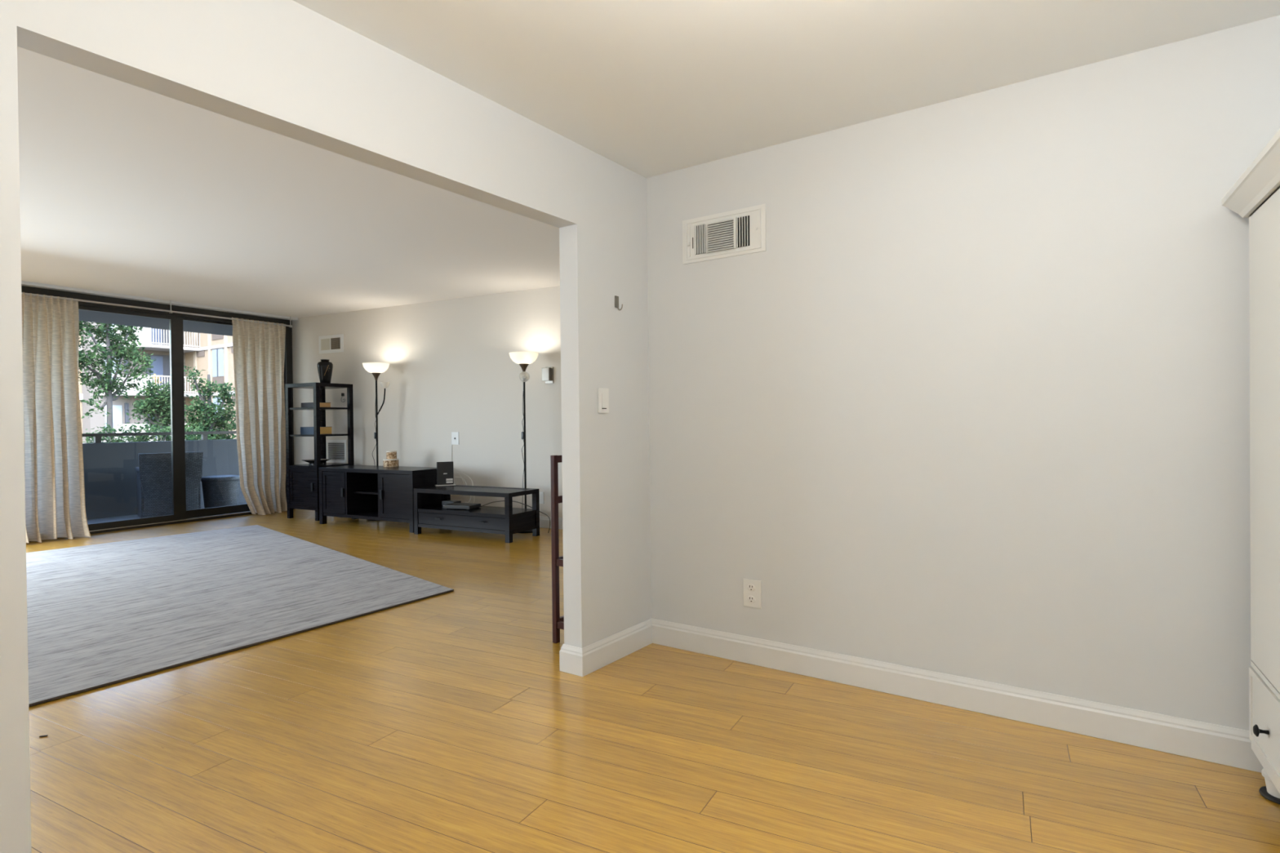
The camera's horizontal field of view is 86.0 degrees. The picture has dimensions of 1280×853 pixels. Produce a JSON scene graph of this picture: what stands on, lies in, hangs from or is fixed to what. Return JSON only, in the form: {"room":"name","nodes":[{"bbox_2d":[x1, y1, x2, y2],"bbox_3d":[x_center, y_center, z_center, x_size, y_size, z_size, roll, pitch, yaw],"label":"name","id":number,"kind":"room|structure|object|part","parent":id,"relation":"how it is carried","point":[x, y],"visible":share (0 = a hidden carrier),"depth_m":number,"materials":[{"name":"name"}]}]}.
{"room":"dining room","nodes":[
{"label":"dining room","id":0,"kind":"room"},
{"bbox_2d":[78,309,232,336],"bbox_3d":[-5.942,-1.500,9.592,1.799,0.192,17.000,0,1,30],"label":"ceiling","id":1,"kind":"structure","parent":0,"point":[84,315],"depth_m":9.22,"materials":[{"name":"grey concrete"}]},
{"bbox_2d":[82,439,246,519],"bbox_3d":[-6.721,0.710,10.076,0.142,1.001,17.000,0,1,30],"label":"wall","id":2,"kind":"structure","parent":0,"point":[110,484],"depth_m":9.37,"materials":[{"name":"grey paint"}]},
{"bbox_2d":[82,431,235,443],"bbox_3d":[-6.476,0.138,10.504,0.081,0.130,14.000,0,1,30],"label":"handrail","id":3,"kind":"object","parent":2,"relation":"on","point":[97,437],"visible":0.39,"depth_m":9.62,"materials":[{"name":"brown metal"}]},
{"bbox_3d":[-7.253,0.177,9.169,0.080,0.088,0.120,0,1,30],"label":"post","id":4,"kind":"part","parent":3,"relation":"part of","materials":[{"name":"brown metal"}]},
{"bbox_3d":[-6.476,0.094,10.504,0.060,0.042,14.000,0,1,30],"label":"rail","id":5,"kind":"part","parent":3,"relation":"part of","materials":[{"name":"brown metal"}]},
{"bbox_3d":[-6.569,0.161,10.345,0.080,0.088,0.120,0,1,30],"label":"post","id":6,"kind":"part","parent":3,"relation":"part of","materials":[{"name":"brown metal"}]},
{"bbox_2d":[87,502,246,524],"bbox_3d":[-5.955,1.306,9.639,1.899,0.200,17.000,0,1,30],"label":"floor","id":7,"kind":"structure","parent":0,"point":[135,516],"depth_m":9.07,"materials":[{"name":"grey concrete"}]},
{"bbox_2d":[134,451,203,518],"bbox_3d":[-6.404,0.781,9.330,0.710,0.865,0.725,-1,1,-41],"label":"wicker armchair","id":8,"kind":"object","parent":7,"relation":"on","point":[153,472],"visible":0.79,"depth_m":9.03,"materials":[{"name":"grey wicker"}]},
{"bbox_3d":[-6.664,0.885,9.174,0.100,0.665,0.620,-1,1,-41],"label":"armrest","id":9,"kind":"part","parent":8,"relation":"part of","materials":[{"name":"wicker"}]},
{"bbox_3d":[-6.210,0.877,9.566,0.100,0.665,0.620,-1,1,-41],"label":"armrest","id":10,"kind":"part","parent":8,"relation":"part of","materials":[{"name":"wicker"}]},
{"bbox_2d":[200,475,239,508],"bbox_3d":[-5.951,0.951,9.747,0.492,0.508,0.492,0,1,30],"label":"wicker stool","id":11,"kind":"object","parent":7,"relation":"on","point":[218,491],"visible":0.71,"depth_m":9.57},
{"bbox_2d":[200,475,239,482],"bbox_3d":[-5.953,0.736,9.746,0.492,0.077,0.492,0,1,30],"label":"cushion","id":12,"kind":"object","parent":11,"relation":"on","point":[215,478],"depth_m":9.58,"materials":[{"name":"fabric"}]},
{"bbox_2d":[17,46,559,317],"bbox_3d":[-4.020,-1.519,4.377,7.424,0.100,9.630,0,1,35],"label":"ceiling","id":13,"kind":"structure","parent":0,"point":[126,188],"depth_m":4.91,"materials":[{"name":"white paint"}]},
{"bbox_2d":[21,292,293,327],"bbox_3d":[-5.605,-1.402,7.882,0.040,0.152,3.420,0,1,30],"label":"curtain rod","id":14,"kind":"object","parent":13,"relation":"hanging from","point":[171,311],"visible":1,"depth_m":7.88,"materials":[{"name":"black metal"}]},
{"bbox_2d":[21,292,90,542],"bbox_3d":[-6.064,-0.089,7.008,0.313,2.517,0.664,0,1,35],"label":"curtain","id":15,"kind":"object","parent":14,"relation":"hanging from","point":[55,507],"visible":0.78,"depth_m":7.09,"materials":[{"name":"fabric"}]},
{"bbox_2d":[231,317,287,515],"bbox_3d":[-4.938,-0.120,8.965,0.275,2.524,0.734,0,0,29],"label":"curtain","id":16,"kind":"object","parent":14,"relation":"hanging from","point":[258,348],"visible":1,"depth_m":8.97,"materials":[{"name":"fabric"}]},
{"bbox_2d":[292,335,294,464],"bbox_3d":[-4.846,-0.177,9.610,0.140,2.643,0.140,0,1,30],"label":"wall","id":17,"kind":"structure","parent":0,"point":[292,335],"depth_m":9.53,"materials":[{"name":"white paint"}]},
{"bbox_2d":[21,285,294,542],"bbox_3d":[-5.786,-0.139,7.935,0.121,2.612,3.700,0,1,30],"label":"sliding door frame","id":18,"kind":"structure","parent":17,"relation":"in","point":[180,514],"depth_m":8.23,"materials":[{"name":"black metal"}]},
{"bbox_3d":[-6.081,-0.086,7.370,0.038,2.448,2.185,0,1,30],"label":"sash","id":19,"kind":"part","parent":18,"relation":"part of","materials":[{"name":"black metal"}]},
{"bbox_3d":[-6.090,-0.099,7.355,0.006,2.332,1.950,0,1,30],"label":"pane","id":20,"kind":"part","parent":18,"relation":"part of","materials":[{"name":"clear glass"}]},
{"bbox_3d":[-5.269,-0.106,8.865,0.038,2.448,1.386,0,1,30],"label":"sash","id":21,"kind":"part","parent":18,"relation":"part of","materials":[{"name":"black metal"}]},
{"bbox_2d":[21,280,297,320],"bbox_3d":[-6.755,-1.436,6.086,0.122,0.031,7.920,0,1,30],"label":"trim","id":22,"kind":"structure","parent":17,"relation":"attached to","point":[23,283],"depth_m":7.88,"materials":[{"name":"white paint"}]},
{"bbox_2d":[0,0,651,852],"bbox_3d":[-1.776,-0.146,1.099,0.108,2.643,6.200,0,1,35],"label":"wall","id":23,"kind":"structure","parent":0,"point":[285,68],"depth_m":2.31,"materials":[{"name":"white paint"}]},
{"bbox_2d":[598,387,608,413],"bbox_3d":[-0.173,-0.124,3.285,0.008,0.120,0.077,0,1,35],"label":"light switch","id":24,"kind":"object","parent":23,"relation":"attached to","point":[603,393],"visible":1,"depth_m":3.28,"materials":[{"name":"white plastic"}]},
{"bbox_2d":[614,295,622,310],"bbox_3d":[-0.104,-0.606,3.367,0.031,0.071,0.029,0,1,35],"label":"wall hook","id":25,"kind":"object","parent":23,"relation":"attached to","point":[616,298],"visible":1,"depth_m":3.37,"materials":[{"name":"silver metal"}]},
{"bbox_3d":[-0.114,-0.613,3.373,0.008,0.058,0.026,0,1,35],"label":"plate","id":26,"kind":"part","parent":25,"relation":"part of","materials":[{"name":"silver metal"}]},
{"bbox_2d":[292,285,562,517],"bbox_3d":[-1.459,-0.201,7.849,7.700,2.643,0.140,0,0,28],"label":"wall","id":27,"kind":"structure","parent":0,"point":[451,368],"depth_m":8.17,"materials":[{"name":"white paint"}]},
{"bbox_2d":[318,333,343,354],"bbox_3d":[-4.122,-1.100,9.145,0.480,0.236,0.020,0,0,28],"label":"air vent","id":28,"kind":"object","parent":27,"relation":"in","point":[333,343],"visible":1,"depth_m":9.13,"materials":[{"name":"white metal"}]},
{"bbox_3d":[-4.216,-1.100,9.191,0.172,0.150,0.003,0,0,28],"label":"damper panel","id":29,"kind":"part","parent":28,"relation":"part of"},
{"bbox_2d":[325,440,346,462],"bbox_3d":[-4.040,0.329,9.123,0.400,0.300,0.017,0,0,28],"label":"air vent","id":30,"kind":"object","parent":27,"relation":"in","point":[336,450],"visible":0.97,"depth_m":9.12,"materials":[{"name":"white metal"}]},
{"bbox_2d":[295,508,562,528],"bbox_3d":[-1.614,1.059,7.859,7.200,0.124,0.016,0,0,28],"label":"baseboard","id":31,"kind":"structure","parent":27,"relation":"attached to","point":[544,521],"depth_m":7.54,"materials":[{"name":"white paint"}]},
{"bbox_2d":[451,431,458,444],"bbox_3d":[-2.199,0.141,8.156,0.110,0.150,0.012,0,0,28],"label":"outlet","id":32,"kind":"object","parent":27,"relation":"attached to","point":[455,435],"visible":1,"depth_m":8.15,"materials":[{"name":"white plastic"}]},
{"bbox_2d":[451,444,464,484],"bbox_3d":[-2.156,0.452,8.134,0.213,0.472,0.010,0,1,32],"label":"wire","id":33,"kind":"object","parent":32,"relation":"attached to","point":[451,445],"visible":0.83,"depth_m":8.18,"materials":[{"name":"white"}]},
{"bbox_2d":[539,492,543,503],"bbox_3d":[-1.107,0.789,7.593,0.100,0.130,0.009,0,0,28],"label":"power outlet","id":34,"kind":"object","parent":27,"relation":"attached to","point":[541,494],"visible":0.58,"depth_m":7.58,"materials":[{"name":"white plastic"}]},
{"bbox_2d":[542,366,553,383],"bbox_3d":[-1.009,-0.562,7.495,0.116,0.180,0.060,0,0,28],"label":"wall sconce","id":35,"kind":"object","parent":27,"relation":"attached to","point":[547,372],"visible":1,"depth_m":7.48,"materials":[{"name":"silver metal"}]},
{"bbox_3d":[-1.020,-0.570,7.494,0.098,0.143,0.048,0,0,28],"label":"lamp shade","id":36,"kind":"part","parent":35,"relation":"part of","materials":[{"name":"silver metal"}]},
{"bbox_2d":[26,508,1279,852],"bbox_3d":[-2.325,1.166,3.188,12.226,0.002,10.360,0,0,28],"label":"floor","id":37,"kind":"structure","parent":0,"point":[451,722],"depth_m":2.37,"materials":[{"name":"brown wood"}]},
{"bbox_2d":[26,524,453,706],"bbox_3d":[-3.955,1.163,4.821,4.652,0.013,4.578,0,1,35],"label":"rug","id":38,"kind":"object","parent":37,"relation":"on","point":[99,615],"visible":1,"depth_m":4.58,"materials":[{"name":"grey fabric"}]},
{"bbox_2d":[284,382,354,520],"bbox_3d":[-4.042,0.304,8.662,0.584,1.677,0.543,0,0,28],"label":"shelving unit","id":39,"kind":"object","parent":37,"relation":"on","point":[302,480],"visible":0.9,"depth_m":8.52,"materials":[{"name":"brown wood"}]},
{"bbox_3d":[-4.388,0.332,8.583,0.050,1.631,0.050,0,0,28],"label":"post","id":40,"kind":"part","parent":39,"relation":"part of","materials":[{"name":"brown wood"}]},
{"bbox_3d":[-4.154,0.748,8.450,0.476,0.449,0.018,0,0,28],"label":"door","id":41,"kind":"part","parent":39,"relation":"part of","materials":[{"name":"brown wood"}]},
{"bbox_2d":[300,426,331,434],"bbox_3d":[-4.066,0.051,8.615,0.310,0.095,0.220,0,0,28],"label":"book","id":42,"kind":"object","parent":39,"relation":"on","point":[304,430],"visible":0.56,"depth_m":8.54,"materials":[{"name":"blue paper"}]},
{"bbox_2d":[301,402,330,407],"bbox_3d":[-4.061,-0.267,8.597,0.300,0.062,0.200,0,0,28],"label":"book","id":43,"kind":"object","parent":39,"relation":"on","point":[303,404],"visible":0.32,"depth_m":8.53,"materials":[{"name":"grey paper"}]},
{"bbox_2d":[301,458,330,465],"bbox_3d":[-4.062,0.446,8.607,0.336,0.066,0.336,0,1,35],"label":"dish","id":44,"kind":"object","parent":39,"relation":"on","point":[311,461],"visible":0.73,"depth_m":8.54,"materials":[{"name":"black ceramic"}]},
{"bbox_3d":[-3.919,0.328,8.329,0.050,1.631,0.050,0,0,28],"label":"post","id":45,"kind":"part","parent":39,"relation":"part of","materials":[{"name":"brown wood"}]},
{"bbox_3d":[-4.160,0.326,9.006,0.050,1.631,0.050,0,0,28],"label":"post","id":46,"kind":"part","parent":39,"relation":"part of","materials":[{"name":"brown wood"}]},
{"bbox_2d":[317,359,333,382],"bbox_3d":[-3.952,-0.687,8.611,0.183,0.303,0.180,0,1,35],"label":"vase","id":47,"kind":"object","parent":39,"relation":"on","point":[325,367],"visible":0.94,"depth_m":8.55,"materials":[{"name":"black ceramic"}]},
{"bbox_3d":[-3.690,0.323,8.752,0.050,1.631,0.050,0,0,28],"label":"post","id":48,"kind":"part","parent":39,"relation":"part of","materials":[{"name":"brown wood"}]},
{"bbox_2d":[362,362,389,520],"bbox_3d":[-3.209,0.183,8.373,0.310,1.906,0.310,0,1,35],"label":"floor lamp","id":49,"kind":"object","parent":37,"relation":"on","point":[375,369],"visible":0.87,"depth_m":8.34,"materials":[{"name":"black metal"}]},
{"bbox_3d":[-3.219,-0.711,8.366,0.310,0.118,0.310,0,1,35],"label":"lamp shade","id":50,"kind":"part","parent":49,"relation":"part of","materials":[{"name":"white glass"}]},
{"bbox_3d":[-3.161,-0.298,8.369,0.120,0.335,0.016,-1,0,0],"label":"reading arm","id":51,"kind":"part","parent":49,"relation":"part of","materials":[{"name":"black metal"}]},
{"bbox_3d":[-3.111,-0.503,8.367,0.110,0.075,0.109,0,1,35],"label":"lamp shade","id":52,"kind":"part","parent":49,"relation":"part of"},
{"bbox_2d":[319,465,443,533],"bbox_3d":[-2.979,0.805,7.896,1.521,0.663,0.509,0,0,28],"label":"media console","id":53,"kind":"object","parent":37,"relation":"on","point":[371,492],"visible":0.95,"depth_m":7.81,"materials":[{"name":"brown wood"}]},
{"bbox_3d":[-3.726,0.834,8.055,0.055,0.620,0.055,0,0,28],"label":"leg","id":54,"kind":"part","parent":53,"relation":"part of","materials":[{"name":"brown wood"}]},
{"bbox_3d":[-3.536,0.765,7.938,0.380,0.478,0.018,0,0,28],"label":"door","id":55,"kind":"part","parent":53,"relation":"part of","materials":[{"name":"brown wood"}]},
{"bbox_3d":[-3.403,0.754,7.845,0.032,0.100,0.018,0,0,28],"label":"handle","id":56,"kind":"part","parent":53,"relation":"part of","materials":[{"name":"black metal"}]},
{"bbox_2d":[353,488,377,494],"bbox_3d":[-2.988,0.755,7.950,0.508,0.020,0.374,0,0,28],"label":"shelf","id":57,"kind":"object","parent":53,"relation":"attached to","point":[356,491],"depth_m":7.93,"materials":[{"name":"black wood"}]},
{"bbox_3d":[-2.848,0.750,7.545,0.032,0.100,0.018,0,0,28],"label":"handle","id":58,"kind":"part","parent":53,"relation":"part of","materials":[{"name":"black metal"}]},
{"bbox_2d":[382,458,399,466],"bbox_3d":[-2.933,0.425,8.078,0.177,0.092,0.177,0,0,28],"label":"box","id":59,"kind":"object","parent":53,"relation":"on","point":[386,462],"visible":0.95,"depth_m":8.01,"materials":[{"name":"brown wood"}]},
{"bbox_3d":[-2.933,0.388,8.078,0.177,0.016,0.177,0,0,28],"label":"lid","id":60,"kind":"part","parent":59,"relation":"part of","materials":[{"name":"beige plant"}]},
{"bbox_2d":[386,450,396,458],"bbox_3d":[-2.924,0.332,8.071,0.120,0.094,0.120,0,0,28],"label":"box","id":61,"kind":"object","parent":59,"relation":"on","point":[389,454],"visible":1,"depth_m":8.02,"materials":[{"name":"brown wood"}]},
{"bbox_3d":[-2.669,0.759,7.468,0.449,0.478,0.018,0,0,28],"label":"door","id":62,"kind":"part","parent":53,"relation":"part of","materials":[{"name":"brown wood"}]},
{"bbox_3d":[-2.436,0.825,7.358,0.055,0.620,0.055,0,0,28],"label":"leg","id":63,"kind":"part","parent":53,"relation":"part of","materials":[{"name":"brown wood"}]},
{"bbox_2d":[413,484,539,542],"bbox_3d":[-1.716,0.888,7.141,1.275,0.482,0.505,0,0,28],"label":"coffee table","id":64,"kind":"object","parent":37,"relation":"on","point":[507,520],"visible":0.99,"depth_m":6.96,"materials":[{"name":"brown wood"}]},
{"bbox_3d":[-2.352,0.915,7.250,0.052,0.440,0.052,0,0,28],"label":"leg","id":65,"kind":"part","parent":64,"relation":"part of","materials":[{"name":"brown wood"}]},
{"bbox_2d":[435,461,455,486],"bbox_3d":[-2.136,0.517,7.519,0.210,0.262,0.100,-1,0,-23],"label":"router","id":66,"kind":"object","parent":64,"relation":"on","point":[445,470],"visible":1,"depth_m":7.50,"materials":[{"name":"black plastic"}]},
{"bbox_3d":[-2.146,0.910,7.631,0.052,0.440,0.052,0,0,28],"label":"leg","id":67,"kind":"part","parent":64,"relation":"part of","materials":[{"name":"brown wood"}]},
{"bbox_2d":[441,500,461,505],"bbox_3d":[-2.054,0.835,7.468,0.180,0.050,0.110,0,0,28],"label":"cable box","id":68,"kind":"object","parent":64,"relation":"on","point":[445,502],"visible":0.66,"depth_m":7.44,"materials":[{"name":"black plastic"}]},
{"bbox_3d":[-1.718,0.955,7.136,1.163,0.116,0.437,0,0,28],"label":"drawer","id":69,"kind":"part","parent":64,"relation":"part of","materials":[{"name":"brown wood"}]},
{"bbox_2d":[443,502,480,510],"bbox_3d":[-1.870,0.839,7.209,0.320,0.042,0.220,0,0,18],"label":"cable box","id":70,"kind":"object","parent":64,"relation":"on","point":[468,506],"visible":1,"depth_m":7.13,"materials":[{"name":"black plastic"}]},
{"bbox_2d":[417,504,536,518],"bbox_3d":[-1.711,0.876,7.149,1.267,0.034,0.477,0,0,28],"label":"shelf","id":71,"kind":"object","parent":64,"relation":"attached to","point":[484,512],"depth_m":6.98,"materials":[{"name":"black wood"}]},
{"bbox_3d":[-1.276,0.908,6.668,0.052,0.440,0.052,0,0,28],"label":"leg","id":72,"kind":"part","parent":64,"relation":"part of","materials":[{"name":"brown wood"}]},
{"bbox_2d":[480,500,550,533],"bbox_3d":[-1.307,0.945,7.162,0.772,0.340,0.085,-1,0,9],"label":"power cable","id":73,"kind":"object","parent":64,"relation":"on","point":[501,500],"visible":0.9,"depth_m":7.12,"materials":[{"name":"black plastic"}]},
{"bbox_3d":[-1.070,0.903,7.049,0.052,0.440,0.052,0,0,28],"label":"leg","id":74,"kind":"part","parent":64,"relation":"part of","materials":[{"name":"brown wood"}]},
{"bbox_2d":[509,351,537,533],"bbox_3d":[-1.229,0.169,7.324,0.310,1.906,0.310,0,1,35],"label":"floor lamp","id":75,"kind":"object","parent":37,"relation":"on","point":[523,359],"visible":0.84,"depth_m":7.25,"materials":[{"name":"black metal"}]},
{"bbox_3d":[-1.276,0.359,7.352,0.094,1.473,0.006,0,0,28],"label":"cord","id":76,"kind":"part","parent":75,"relation":"part of","materials":[{"name":"black plastic"}]},
{"bbox_3d":[-1.239,-0.725,7.318,0.310,0.118,0.310,0,1,35],"label":"lamp shade","id":77,"kind":"part","parent":75,"relation":"part of","materials":[{"name":"white glass"}]},
{"bbox_3d":[-1.214,-0.521,7.205,0.110,0.109,0.089,-1,0,-11],"label":"lamp shade","id":78,"kind":"part","parent":75,"relation":"part of","materials":[{"name":"white glass"}]},
{"bbox_3d":[-1.224,-0.311,7.269,0.016,0.335,0.119,-1,0,-11],"label":"reading arm","id":79,"kind":"part","parent":75,"relation":"part of","materials":[{"name":"black metal"}]},
{"bbox_2d":[550,455,564,643],"bbox_3d":[-0.188,0.643,3.806,0.244,0.990,0.629,0,1,35],"label":"wooden rack","id":80,"kind":"object","parent":37,"relation":"on","point":[557,561],"visible":0.26,"depth_m":3.61,"materials":[{"name":"red wood"}]},
{"bbox_3d":[-0.280,0.169,3.863,0.022,0.038,0.570,0,1,35],"label":"rail","id":81,"kind":"part","parent":80,"relation":"part of","materials":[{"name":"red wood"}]},
{"bbox_3d":[-0.278,0.385,3.865,0.022,0.037,0.570,0,1,35],"label":"rail","id":82,"kind":"part","parent":80,"relation":"part of","materials":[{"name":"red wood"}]},
{"bbox_3d":[-0.271,1.038,3.870,0.022,0.050,0.570,0,1,35],"label":"rail","id":83,"kind":"part","parent":80,"relation":"part of","materials":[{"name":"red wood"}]},
{"bbox_2d":[1222,128,1279,804],"bbox_3d":[1.819,0.202,1.524,0.585,1.861,1.290,0,1,31],"label":"wardrobe","id":84,"kind":"object","parent":37,"relation":"on","point":[1255,195],"visible":1,"depth_m":2.00,"materials":[{"name":"white paint"}]},
{"bbox_3d":[1.809,-0.690,1.517,0.585,0.077,1.290,0,1,30],"label":"cornice","id":85,"kind":"part","parent":84,"relation":"part of","materials":[{"name":"white paint"}]},
{"bbox_3d":[1.802,0.885,1.990,0.034,0.033,0.033,0,1,31],"label":"knob","id":86,"kind":"part","parent":84,"relation":"part of","materials":[{"name":"black metal"}]},
{"bbox_3d":[1.628,0.876,1.646,0.023,0.227,1.174,0,1,30],"label":"drawer","id":87,"kind":"part","parent":84,"relation":"part of","materials":[{"name":"white paint"}]},
{"bbox_3d":[1.770,0.043,1.892,0.019,1.384,0.585,0,1,31],"label":"door","id":88,"kind":"part","parent":84,"relation":"part of","materials":[{"name":"white paint"}]},
{"bbox_3d":[1.631,0.881,1.645,0.018,0.277,1.180,0,1,31],"label":"rail","id":89,"kind":"part","parent":84,"relation":"part of","materials":[{"name":"white paint"}]},
{"bbox_2d":[293,0,1279,177],"bbox_3d":[0.060,-1.333,0.846,3.200,0.100,4.720,0,1,35],"label":"ceiling","id":90,"kind":"structure","parent":0,"point":[651,88],"depth_m":2.37,"materials":[{"name":"white paint"}]},
{"bbox_2d":[646,15,1279,730],"bbox_3d":[1.348,-0.091,2.770,3.308,2.440,0.120,0,1,35],"label":"wall","id":91,"kind":"structure","parent":0,"point":[975,402],"depth_m":2.68,"materials":[{"name":"white paint"}]},
{"bbox_2d":[682,204,766,264],"bbox_3d":[0.398,-0.932,3.336,0.454,0.219,0.022,0,1,35],"label":"air vent","id":92,"kind":"object","parent":91,"relation":"in","point":[739,232],"visible":1,"depth_m":3.33,"materials":[{"name":"white metal"}]},
{"bbox_3d":[0.244,-0.931,3.441,0.012,0.160,0.015,0,1,35],"label":"damper lever","id":93,"kind":"part","parent":92,"relation":"part of","materials":[{"name":"white metal"}]},
{"bbox_2d":[742,578,761,608],"bbox_3d":[0.535,0.798,3.273,0.094,0.132,0.009,0,1,35],"label":"power outlet","id":94,"kind":"object","parent":91,"relation":"attached to","point":[752,588],"visible":1,"depth_m":3.27,"materials":[{"name":"white plastic"}]},
{"bbox_2d":[746,595,755,603],"bbox_3d":[0.531,0.826,3.274,0.042,0.034,0.003,0,1,35],"label":"socket","id":95,"kind":"object","parent":94,"relation":"attached to","point":[750,599],"depth_m":3.27,"materials":[{"name":"white plastic"}]},
{"bbox_2d":[746,584,755,591],"bbox_3d":[0.531,0.770,3.274,0.042,0.034,0.003,0,1,35],"label":"socket","id":96,"kind":"object","parent":94,"relation":"attached to","point":[749,587],"depth_m":3.27,"materials":[{"name":"white plastic"}]},
{"bbox_2d":[651,618,1263,773],"bbox_3d":[1.284,1.067,2.750,3.000,0.124,0.016,0,1,35],"label":"baseboard","id":97,"kind":"structure","parent":91,"relation":"attached to","point":[1205,741],"depth_m":2.69,"materials":[{"name":"white paint"}]},
{"bbox_3d":[0.975,-0.206,5.045,0.088,2.643,3.179,0,1,35],"label":"wall","id":98,"kind":"structure","parent":0,"visible":0},
{"bbox_2d":[559,618,652,676],"bbox_3d":[0.680,1.059,4.596,0.140,0.124,3.485,0,1,35],"label":"baseboard","id":99,"kind":"structure","parent":98,"relation":"attached to","point":[575,660],"depth_m":3.27,"materials":[{"name":"white paint"}]},
{"label":"outside","id":100,"kind":"structure","parent":0,"visible":0},
{"bbox_3d":[-44.564,8.502,32.780,87.800,0.200,120.000,0,1,30],"label":"ground","id":101,"kind":"structure","parent":100,"visible":0},
{"bbox_2d":[78,320,156,441],"bbox_3d":[-13.894,2.370,17.732,1.789,11.628,2.738,0,1,30],"label":"tree","id":102,"kind":"object","parent":101,"relation":"on","point":[112,348],"visible":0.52,"depth_m":17.82,"materials":[{"name":"green plant"}]},
{"bbox_2d":[82,417,216,443],"bbox_3d":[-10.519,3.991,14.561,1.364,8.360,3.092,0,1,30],"label":"hedge","id":103,"kind":"object","parent":101,"relation":"on","point":[153,428],"visible":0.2,"depth_m":14.53,"materials":[{"name":"green plant"}]},
{"bbox_2d":[126,378,185,440],"bbox_3d":[-12.024,3.494,17.150,1.088,9.349,1.268,0,1,30],"label":"tree","id":104,"kind":"object","parent":101,"relation":"on","point":[160,400],"visible":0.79,"depth_m":16.92,"materials":[{"name":"green plant"}]},
{"bbox_2d":[78,321,236,443],"bbox_3d":[-29.916,-2.299,37.992,16.000,21.000,28.000,0,1,30],"label":"apartment building","id":105,"kind":"structure","parent":101,"relation":"on","point":[213,353],"depth_m":40.89,"materials":[{"name":"grey"}]},
{"bbox_3d":[-30.515,-0.278,40.798,0.080,2.250,0.200,0,1,30],"label":"door frame","id":106,"kind":"part","parent":105,"relation":"part of","materials":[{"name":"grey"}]},
{"bbox_3d":[-29.590,-5.337,39.973,1.930,1.000,0.092,-1,0,-16],"label":"balcony panel","id":107,"kind":"part","parent":105,"relation":"part of","materials":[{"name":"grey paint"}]},
{"bbox_3d":[-29.559,-2.508,39.994,1.930,1.000,0.092,-1,0,-16],"label":"balcony panel","id":108,"kind":"part","parent":105,"relation":"part of","materials":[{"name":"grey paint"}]},
{"bbox_3d":[-29.528,0.342,40.016,1.930,1.000,0.092,-1,0,-16],"label":"balcony panel","id":109,"kind":"part","parent":105,"relation":"part of","materials":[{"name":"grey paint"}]},
{"bbox_3d":[-29.704,-6.027,42.126,0.030,2.250,0.650,0,1,30],"label":"glass door","id":110,"kind":"part","parent":105,"relation":"part of","materials":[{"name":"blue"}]},
{"bbox_3d":[-29.673,-3.198,42.148,0.030,2.250,0.650,0,1,30],"label":"glass door","id":111,"kind":"part","parent":105,"relation":"part of","materials":[{"name":"blue glass"}]},
{"bbox_3d":[-29.667,-3.224,42.288,0.080,2.400,1.400,0,1,30],"label":"door frame","id":112,"kind":"part","parent":105,"relation":"part of","materials":[{"name":"grey"}]},
{"bbox_2d":[151,373,165,390],"bbox_3d":[-28.760,-2.558,40.744,0.823,1.150,0.820,0,1,30],"label":"plant","id":113,"kind":"object","parent":105,"relation":"on","point":[153,374],"visible":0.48,"depth_m":40.68,"materials":[{"name":"plant"}]},
{"bbox_3d":[-29.697,-6.054,42.267,0.080,2.400,1.400,0,1,30],"label":"door frame","id":114,"kind":"part","parent":105,"relation":"part of","materials":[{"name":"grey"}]},
{"bbox_3d":[-27.945,-5.366,41.373,0.080,1.000,2.700,0,1,30],"label":"balcony railing","id":115,"kind":"part","parent":105,"relation":"part of","materials":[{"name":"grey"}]},
{"bbox_3d":[-27.915,-2.536,41.394,0.080,1.000,2.700,0,1,30],"label":"balcony railing","id":116,"kind":"part","parent":105,"relation":"part of","materials":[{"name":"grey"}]},
{"bbox_3d":[-27.192,-4.497,42.451,0.972,0.350,0.040,0,1,33],"label":"brick panel","id":117,"kind":"part","parent":105,"relation":"part of","materials":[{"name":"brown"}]},
{"bbox_2d":[169,365,236,440],"bbox_3d":[-10.732,3.313,17.192,1.329,9.680,1.711,0,1,30],"label":"tree","id":118,"kind":"object","parent":101,"relation":"on","point":[221,417],"visible":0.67,"depth_m":17.07,"materials":[{"name":"green plant"}]}
]}

